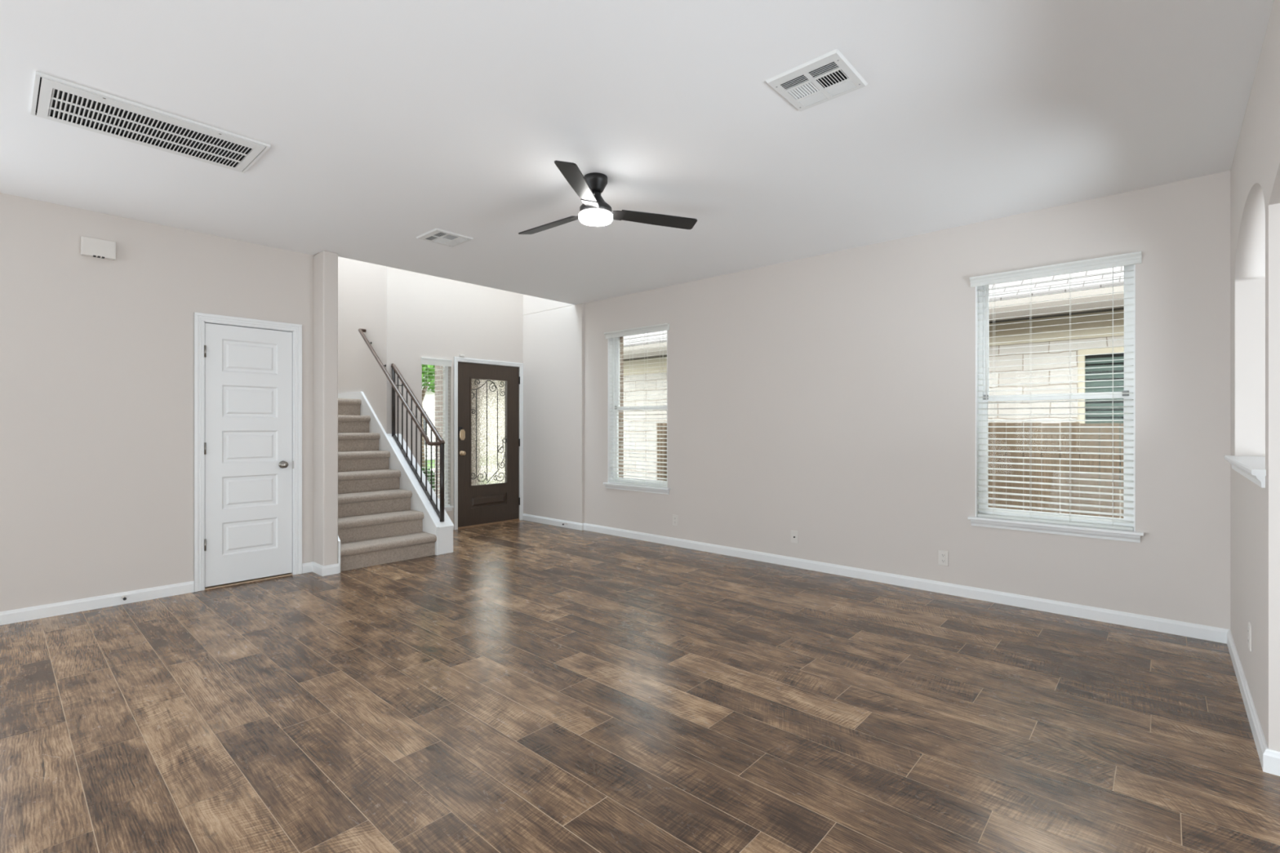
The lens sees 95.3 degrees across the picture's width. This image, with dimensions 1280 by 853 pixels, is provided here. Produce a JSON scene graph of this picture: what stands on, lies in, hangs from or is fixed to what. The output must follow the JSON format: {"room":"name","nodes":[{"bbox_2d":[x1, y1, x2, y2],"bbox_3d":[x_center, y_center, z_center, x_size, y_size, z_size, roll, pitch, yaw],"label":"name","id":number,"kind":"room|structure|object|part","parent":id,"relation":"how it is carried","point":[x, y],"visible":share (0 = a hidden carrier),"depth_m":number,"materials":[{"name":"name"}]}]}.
{"room":"empty living room","nodes":[
{"label":"empty living room","id":0,"kind":"room"},
{"bbox_2d":[0,192,313,612],"bbox_3d":[-5.037,-0.106,2.696,0.115,2.742,6.465,0,0,42],"label":"wall","id":1,"kind":"structure","parent":0,"point":[97,354],"depth_m":4.08,"materials":[{"name":"grey paint"}]},
{"bbox_2d":[0,581,194,625],"bbox_3d":[-5.270,1.223,2.341,0.014,0.083,5.625,0,0,42],"label":"baseboard","id":2,"kind":"structure","parent":1,"relation":"attached to","point":[16,615],"depth_m":4.01,"materials":[{"name":"white paint"}]},
{"bbox_2d":[80,235,115,260],"bbox_3d":[-3.734,-1.221,4.023,0.046,0.124,0.175,0,0,42],"label":"door chime","id":3,"kind":"object","parent":1,"relation":"attached to","point":[90,246],"visible":1,"depth_m":4.01,"materials":[{"name":"white plastic"}]},
{"bbox_2d":[194,311,302,591],"bbox_3d":[-3.164,0.202,4.732,0.174,2.126,0.743,0,0,42],"label":"door","id":4,"kind":"structure","parent":1,"relation":"in","point":[248,371],"depth_m":4.69,"materials":[{"name":"white paint"}]},
{"bbox_3d":[-2.970,0.327,4.865,0.063,0.062,0.062,0,0,42],"label":"knob","id":5,"kind":"part","parent":4,"relation":"part of","materials":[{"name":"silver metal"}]},
{"bbox_2d":[313,250,337,565],"bbox_3d":[-3.696,-1.485,5.919,2.885,5.500,0.120,0,0,42],"label":"wall","id":6,"kind":"structure","parent":0,"point":[325,263],"depth_m":4.96,"materials":[{"name":"grey paint"}]},
{"bbox_2d":[302,561,338,576],"bbox_3d":[-2.733,1.223,4.989,0.296,0.083,0.131,0,0,23],"label":"baseboard","id":7,"kind":"structure","parent":6,"relation":"attached to","point":[322,571],"depth_m":4.97,"materials":[{"name":"white paint"}]},
{"bbox_2d":[337,256,381,423],"bbox_3d":[-3.461,-1.485,7.140,1.600,5.500,0.130,0,0,42],"label":"wall","id":8,"kind":"structure","parent":0,"point":[359,282],"depth_m":6.94,"materials":[{"name":"grey paint"}]},
{"bbox_2d":[381,265,523,529],"bbox_3d":[-2.180,-1.485,7.262,0.140,5.500,2.025,0,0,42],"label":"wall","id":9,"kind":"structure","parent":0,"point":[423,315],"depth_m":6.89,"materials":[{"name":"grey paint"}]},
{"bbox_2d":[421,356,452,506],"bbox_3d":[-2.425,0.089,6.917,0.085,1.761,0.387,0,0,42],"label":"window blind","id":10,"kind":"object","parent":9,"relation":"attached to","point":[425,361],"visible":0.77,"depth_m":6.94,"materials":[{"name":"white plastic"}]},
{"bbox_3d":[-2.356,0.107,7.016,0.055,1.705,0.002,0,0,42],"label":"ladder cord","id":11,"kind":"part","parent":10,"relation":"part of","materials":[{"name":"white fabric"}]},
{"bbox_2d":[443,366,453,511],"bbox_3d":[-2.450,0.133,6.936,0.165,1.795,0.419,0,0,42],"label":"window","id":12,"kind":"structure","parent":9,"relation":"in","point":[446,508],"depth_m":7.09,"materials":[{"name":"clear glass"}]},
{"bbox_3d":[-2.483,0.107,6.978,0.060,1.745,0.377,0,0,42],"label":"frame","id":13,"kind":"part","parent":12,"relation":"part of","materials":[{"name":"white plastic"}]},
{"bbox_3d":[-2.428,1.001,6.916,0.105,0.058,0.419,0,0,42],"label":"sill","id":14,"kind":"part","parent":12,"relation":"part of","materials":[{"name":"white paint"}]},
{"bbox_2d":[453,356,523,529],"bbox_3d":[-1.948,0.215,7.478,0.197,2.099,1.019,0,0,42],"label":"door","id":15,"kind":"structure","parent":9,"relation":"in","point":[488,394],"depth_m":7.44,"materials":[{"name":"brown wood"}]},
{"bbox_3d":[-2.178,0.115,7.147,0.022,0.130,0.072,0,0,42],"label":"deadbolt plate","id":16,"kind":"part","parent":15,"relation":"part of","materials":[{"name":"gold metal"}]},
{"bbox_3d":[-2.166,0.340,7.136,0.063,0.062,0.062,0,0,42],"label":"knob","id":17,"kind":"part","parent":15,"relation":"part of","materials":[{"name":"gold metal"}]},
{"bbox_3d":[-1.941,0.083,7.467,0.006,1.335,0.530,0,0,42],"label":"glass pane","id":18,"kind":"part","parent":15,"relation":"part of","materials":[{"name":"clear glass"}]},
{"bbox_2d":[618,336,623,477],"bbox_3d":[2.304,-0.096,4.658,10.010,3.362,0.104,0,0,42],"label":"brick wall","id":19,"kind":"structure","parent":0,"point":[621,344],"depth_m":6.96,"materials":[{"name":"beige brick"}]},
{"bbox_2d":[0,0,1273,304],"bbox_3d":[-0.633,-1.627,0.705,9.325,0.300,9.700,0,0,42],"label":"ceiling","id":20,"kind":"structure","parent":0,"point":[386,124],"depth_m":2.79,"materials":[{"name":"white paint"}]},
{"bbox_2d":[31,71,270,173],"bbox_3d":[-2.405,-1.468,2.906,0.473,0.017,0.858,0,0,42],"label":"ceiling vent","id":21,"kind":"object","parent":20,"relation":"in","point":[55,99],"visible":1,"depth_m":2.84,"materials":[{"name":"white metal"}]},
{"bbox_2d":[415,227,473,247],"bbox_3d":[-1.532,-1.470,4.582,0.318,0.012,0.318,0,0,42],"label":"ceiling vent","id":22,"kind":"object","parent":20,"relation":"in","point":[438,236],"visible":1,"depth_m":4.56,"materials":[{"name":"white metal"}]},
{"bbox_2d":[518,160,697,234],"bbox_3d":[-0.346,-1.342,3.571,1.051,0.270,1.174,0,0,42],"label":"ceiling fan","id":23,"kind":"object","parent":20,"relation":"hanging from","point":[594,211],"visible":1,"depth_m":3.44,"materials":[{"name":"black metal"}]},
{"bbox_3d":[-0.576,-1.277,3.728,0.506,0.033,0.116,0,0,39],"label":"blade","id":24,"kind":"part","parent":23,"relation":"part of","materials":[{"name":"black wood"}]},
{"bbox_3d":[-0.327,-1.277,3.076,0.116,0.033,0.506,0,0,9],"label":"blade","id":25,"kind":"part","parent":23,"relation":"part of","materials":[{"name":"black wood"}]},
{"bbox_3d":[0.113,-1.277,3.617,0.506,0.033,0.116,0,0,-21],"label":"blade","id":26,"kind":"part","parent":23,"relation":"part of","materials":[{"name":"black wood"}]},
{"bbox_2d":[764,48,867,111],"bbox_3d":[0.760,-1.470,2.507,0.318,0.012,0.318,0,0,42],"label":"ceiling vent","id":27,"kind":"object","parent":20,"relation":"in","point":[828,76],"visible":1,"depth_m":2.49,"materials":[{"name":"white metal"}]},
{"bbox_2d":[0,520,1279,852],"bbox_3d":[-1.003,1.390,1.038,10.080,0.250,9.400,0,0,42],"label":"floor","id":28,"kind":"structure","parent":0,"point":[526,686],"depth_m":2.54,"materials":[{"name":"brown wood"}]},
{"bbox_2d":[337,391,439,573],"bbox_3d":[-3.341,0.432,6.312,2.882,1.665,0.939,0,0,42],"label":"staircase","id":29,"kind":"structure","parent":28,"relation":"on","point":[384,517],"depth_m":5.83,"materials":[{"name":"beige carpet"}]},
{"bbox_2d":[386,433,453,555],"bbox_3d":[-2.330,0.679,6.142,1.136,1.171,0.158,0,0,42],"label":"stair stringer","id":30,"kind":"object","parent":28,"relation":"on","point":[446,527],"visible":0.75,"depth_m":5.93,"materials":[{"name":"white paint"}]},
{"bbox_2d":[358,328,444,521],"bbox_3d":[-2.605,-0.088,6.277,1.678,2.080,0.170,0,0,42],"label":"stair railing","id":31,"kind":"object","parent":30,"relation":"on","point":[441,442],"visible":1,"depth_m":6.07,"materials":[{"name":"brown metal"}]},
{"bbox_3d":[-2.740,-0.272,6.484,0.038,0.785,0.037,0,0,42],"label":"newel post","id":32,"kind":"part","parent":31,"relation":"part of","materials":[{"name":"brown metal"}]},
{"bbox_3d":[-2.623,-0.465,6.268,1.664,1.327,0.132,0,0,42],"label":"handrail","id":33,"kind":"part","parent":31,"relation":"part of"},
{"bbox_3d":[-2.352,0.514,6.135,1.022,0.820,0.024,0,0,42],"label":"rail","id":34,"kind":"part","parent":31,"relation":"part of","materials":[{"name":"brown metal"}]},
{"bbox_3d":[-2.352,-0.251,6.135,1.111,0.882,0.043,0,0,42],"label":"rail","id":35,"kind":"part","parent":31,"relation":"part of","materials":[{"name":"black metal"}]},
{"bbox_3d":[-1.963,0.560,5.785,0.044,0.785,0.043,0,0,42],"label":"newel post","id":36,"kind":"part","parent":31,"relation":"part of","materials":[{"name":"brown metal"}]},
{"bbox_2d":[523,170,1230,629],"bbox_3d":[2.207,-1.485,4.550,10.010,5.500,0.185,0,0,42],"label":"wall","id":37,"kind":"structure","parent":0,"point":[829,398],"depth_m":4.63,"materials":[{"name":"grey paint"}]},
{"bbox_2d":[603,330,670,494],"bbox_3d":[-0.007,-0.174,6.535,0.976,1.811,0.187,0,0,42],"label":"window","id":38,"kind":"structure","parent":37,"relation":"in","point":[609,485],"depth_m":6.81,"materials":[{"name":"white plastic"}]},
{"bbox_2d":[604,323,669,487],"bbox_3d":[-0.032,-0.208,6.506,0.950,1.743,0.100,0,0,42],"label":"window blind","id":39,"kind":"object","parent":38,"relation":"attached to","point":[665,326],"visible":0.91,"depth_m":6.50,"materials":[{"name":"white plastic"}]},
{"bbox_3d":[-0.017,0.654,6.523,0.870,0.018,0.048,0,0,42],"label":"rail","id":40,"kind":"part","parent":39,"relation":"part of","materials":[{"name":"white"}]},
{"bbox_3d":[-0.030,0.698,6.509,0.976,0.066,0.117,0,0,42],"label":"sill","id":41,"kind":"part","parent":38,"relation":"part of","materials":[{"name":"white paint"}]},
{"bbox_3d":[0.043,-0.621,6.589,0.836,0.887,0.026,0,0,42],"label":"sash","id":42,"kind":"part","parent":38,"relation":"part of","materials":[{"name":"glass"}]},
{"bbox_3d":[0.024,0.213,6.569,0.836,0.864,0.026,0,0,42],"label":"sash","id":43,"kind":"part","parent":38,"relation":"part of","materials":[{"name":"white plastic"}]},
{"bbox_2d":[672,514,677,525],"bbox_3d":[0.369,0.995,6.121,0.070,0.114,0.009,0,0,42],"label":"wall outlet","id":44,"kind":"object","parent":37,"relation":"attached to","point":[674,517],"visible":1,"depth_m":6.12,"materials":[{"name":"white plastic"}]},
{"bbox_2d":[791,530,798,543],"bbox_3d":[1.377,0.997,5.208,0.070,0.114,0.017,0,0,42],"label":"outlet","id":45,"kind":"object","parent":37,"relation":"attached to","point":[794,534],"visible":1,"depth_m":5.21,"materials":[{"name":"white plastic"}]},
{"bbox_2d":[522,513,1230,644],"bbox_3d":[0.918,1.223,5.599,6.690,0.083,0.050,0,0,42],"label":"baseboard","id":46,"kind":"structure","parent":37,"relation":"attached to","point":[1216,634],"depth_m":4.39,"materials":[{"name":"white paint"}]},
{"bbox_2d":[937,550,948,566],"bbox_3d":[2.285,0.999,4.395,0.070,0.114,0.009,0,0,42],"label":"wall outlet","id":47,"kind":"object","parent":37,"relation":"attached to","point":[943,556],"visible":1,"depth_m":4.39,"materials":[{"name":"white plastic"}]},
{"bbox_2d":[968,264,1143,542],"bbox_3d":[2.812,-0.174,3.997,0.970,1.811,0.187,0,0,42],"label":"window","id":48,"kind":"structure","parent":37,"relation":"in","point":[1133,535],"depth_m":3.90,"materials":[{"name":"white plastic"}]},
{"bbox_2d":[969,251,1141,530],"bbox_3d":[2.786,-0.208,3.968,0.950,1.743,0.100,0,0,42],"label":"window blind","id":49,"kind":"object","parent":48,"relation":"attached to","point":[1133,258],"visible":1,"depth_m":3.95,"materials":[{"name":"white plastic"}]},
{"bbox_3d":[2.554,-0.203,4.208,0.002,1.713,0.055,0,0,42],"label":"ladder cord","id":50,"kind":"part","parent":49,"relation":"part of","materials":[{"name":"white fabric"}]},
{"bbox_3d":[2.719,-0.203,4.059,0.002,1.713,0.055,0,0,42],"label":"ladder cord","id":51,"kind":"part","parent":49,"relation":"part of","materials":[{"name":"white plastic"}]},
{"bbox_3d":[2.801,0.654,3.985,0.870,0.018,0.048,0,0,42],"label":"rail","id":52,"kind":"part","parent":49,"relation":"part of","materials":[{"name":"white plastic"}]},
{"bbox_3d":[2.884,-0.203,3.910,0.002,1.713,0.055,0,0,42],"label":"ladder cord","id":53,"kind":"part","parent":49,"relation":"part of","materials":[{"name":"white fabric"}]},
{"bbox_3d":[3.050,-0.203,3.762,0.002,1.713,0.055,0,0,42],"label":"ladder cord","id":54,"kind":"part","parent":49,"relation":"part of","materials":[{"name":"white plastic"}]},
{"bbox_3d":[2.788,0.698,3.970,0.970,0.066,0.117,0,0,42],"label":"sill","id":55,"kind":"part","parent":48,"relation":"part of","materials":[{"name":"white paint"}]},
{"bbox_3d":[2.842,0.213,4.030,0.830,0.864,0.026,0,0,42],"label":"sash","id":56,"kind":"part","parent":48,"relation":"part of","materials":[{"name":"white plastic"}]},
{"bbox_3d":[2.861,-0.621,4.051,0.830,0.887,0.026,0,0,42],"label":"sash","id":57,"kind":"part","parent":48,"relation":"part of","materials":[{"name":"glass"}]},
{"bbox_2d":[1230,0,1279,751],"bbox_3d":[0.321,-0.106,-0.155,0.125,2.742,9.400,0,0,42],"label":"wall","id":58,"kind":"structure","parent":0,"point":[1255,171],"depth_m":2.49,"materials":[{"name":"grey paint"}]},
{"bbox_2d":[1224,455,1266,488],"bbox_3d":[2.838,0.200,2.646,0.193,0.070,1.350,0,0,42],"label":"ledge","id":59,"kind":"object","parent":58,"relation":"attached to","point":[1252,468],"visible":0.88,"depth_m":2.52,"materials":[{"name":"white paint"}]},
{"bbox_2d":[1248,622,1251,651],"bbox_3d":[2.684,0.930,2.569,0.009,0.114,0.070,0,0,42],"label":"wall outlet","id":60,"kind":"object","parent":58,"relation":"attached to","point":[1249,623],"visible":1,"depth_m":2.56,"materials":[{"name":"white plastic"}]},
{"bbox_2d":[1226,630,1279,776],"bbox_3d":[2.896,1.223,2.704,0.155,0.083,1.685,0,0,42],"label":"baseboard","id":61,"kind":"structure","parent":58,"relation":"attached to","point":[1269,759],"depth_m":2.38,"materials":[{"name":"white paint"}]},
{"label":"outside","id":62,"kind":"structure","parent":0,"visible":0},
{"bbox_3d":[6.323,1.735,14.492,70.000,0.300,90.000,0,0,42],"label":"ground","id":63,"kind":"structure","parent":62,"visible":0},
{"bbox_2d":[422,466,435,491],"bbox_3d":[-4.298,1.217,11.669,1.137,0.856,1.542,0,0,42],"label":"shrub","id":64,"kind":"object","parent":63,"relation":"on","point":[428,468],"visible":0.06,"depth_m":11.46,"materials":[{"name":"green plant"}]},
{"bbox_2d":[422,373,435,459],"bbox_3d":[-10.583,-1.025,29.716,6.500,5.220,19.000,0,0,42],"label":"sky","id":65,"kind":"structure","parent":63,"relation":"on","point":[428,397],"depth_m":26.68,"materials":[{"name":"white"}]},
{"bbox_2d":[426,459,435,468],"bbox_3d":[-5.529,1.569,27.857,22.500,0.029,46.000,0,0,42],"label":"lawn","id":66,"kind":"structure","parent":63,"relation":"on","point":[433,460],"depth_m":23.53,"materials":[{"name":"green plant"}]},
{"bbox_2d":[422,364,435,471],"bbox_3d":[-5.216,-1.295,13.971,3.038,5.767,3.481,0,0,42],"label":"street tree","id":67,"kind":"object","parent":66,"relation":"on","point":[429,367],"visible":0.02,"depth_m":13.80,"materials":[{"name":"green plant"}]},
{"bbox_2d":[623,266,1124,518],"bbox_3d":[4.577,-1.435,9.565,18.600,6.040,5.060,0,0,42],"label":"neighbor house","id":68,"kind":"structure","parent":63,"relation":"on","point":[1117,309],"depth_m":6.73,"materials":[{"name":"brick"}]},
{"bbox_2d":[657,422,1123,518],"bbox_3d":[3.362,0.775,5.851,8.206,1.620,0.196,0,0,42],"label":"wooden fence","id":69,"kind":"object","parent":63,"relation":"on","point":[1116,430],"visible":0.1,"depth_m":5.38,"materials":[{"name":"brown wood"}]},
{"bbox_3d":[0.326,0.775,8.528,0.110,1.620,0.110,0,0,42],"label":"fence post","id":70,"kind":"part","parent":69,"relation":"part of","materials":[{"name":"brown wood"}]},
{"bbox_3d":[-2.856,1.439,8.897,3.049,0.289,5.400,0,0,42],"label":"porch slab","id":71,"kind":"object","parent":63,"relation":"on","visible":0},
{"bbox_2d":[435,365,443,500],"bbox_3d":[-2.661,-0.090,8.506,0.560,2.770,0.560,0,0,42],"label":"porch column","id":72,"kind":"structure","parent":71,"relation":"on","point":[438,404],"depth_m":8.41,"materials":[{"name":"brown brick"}]}
]}

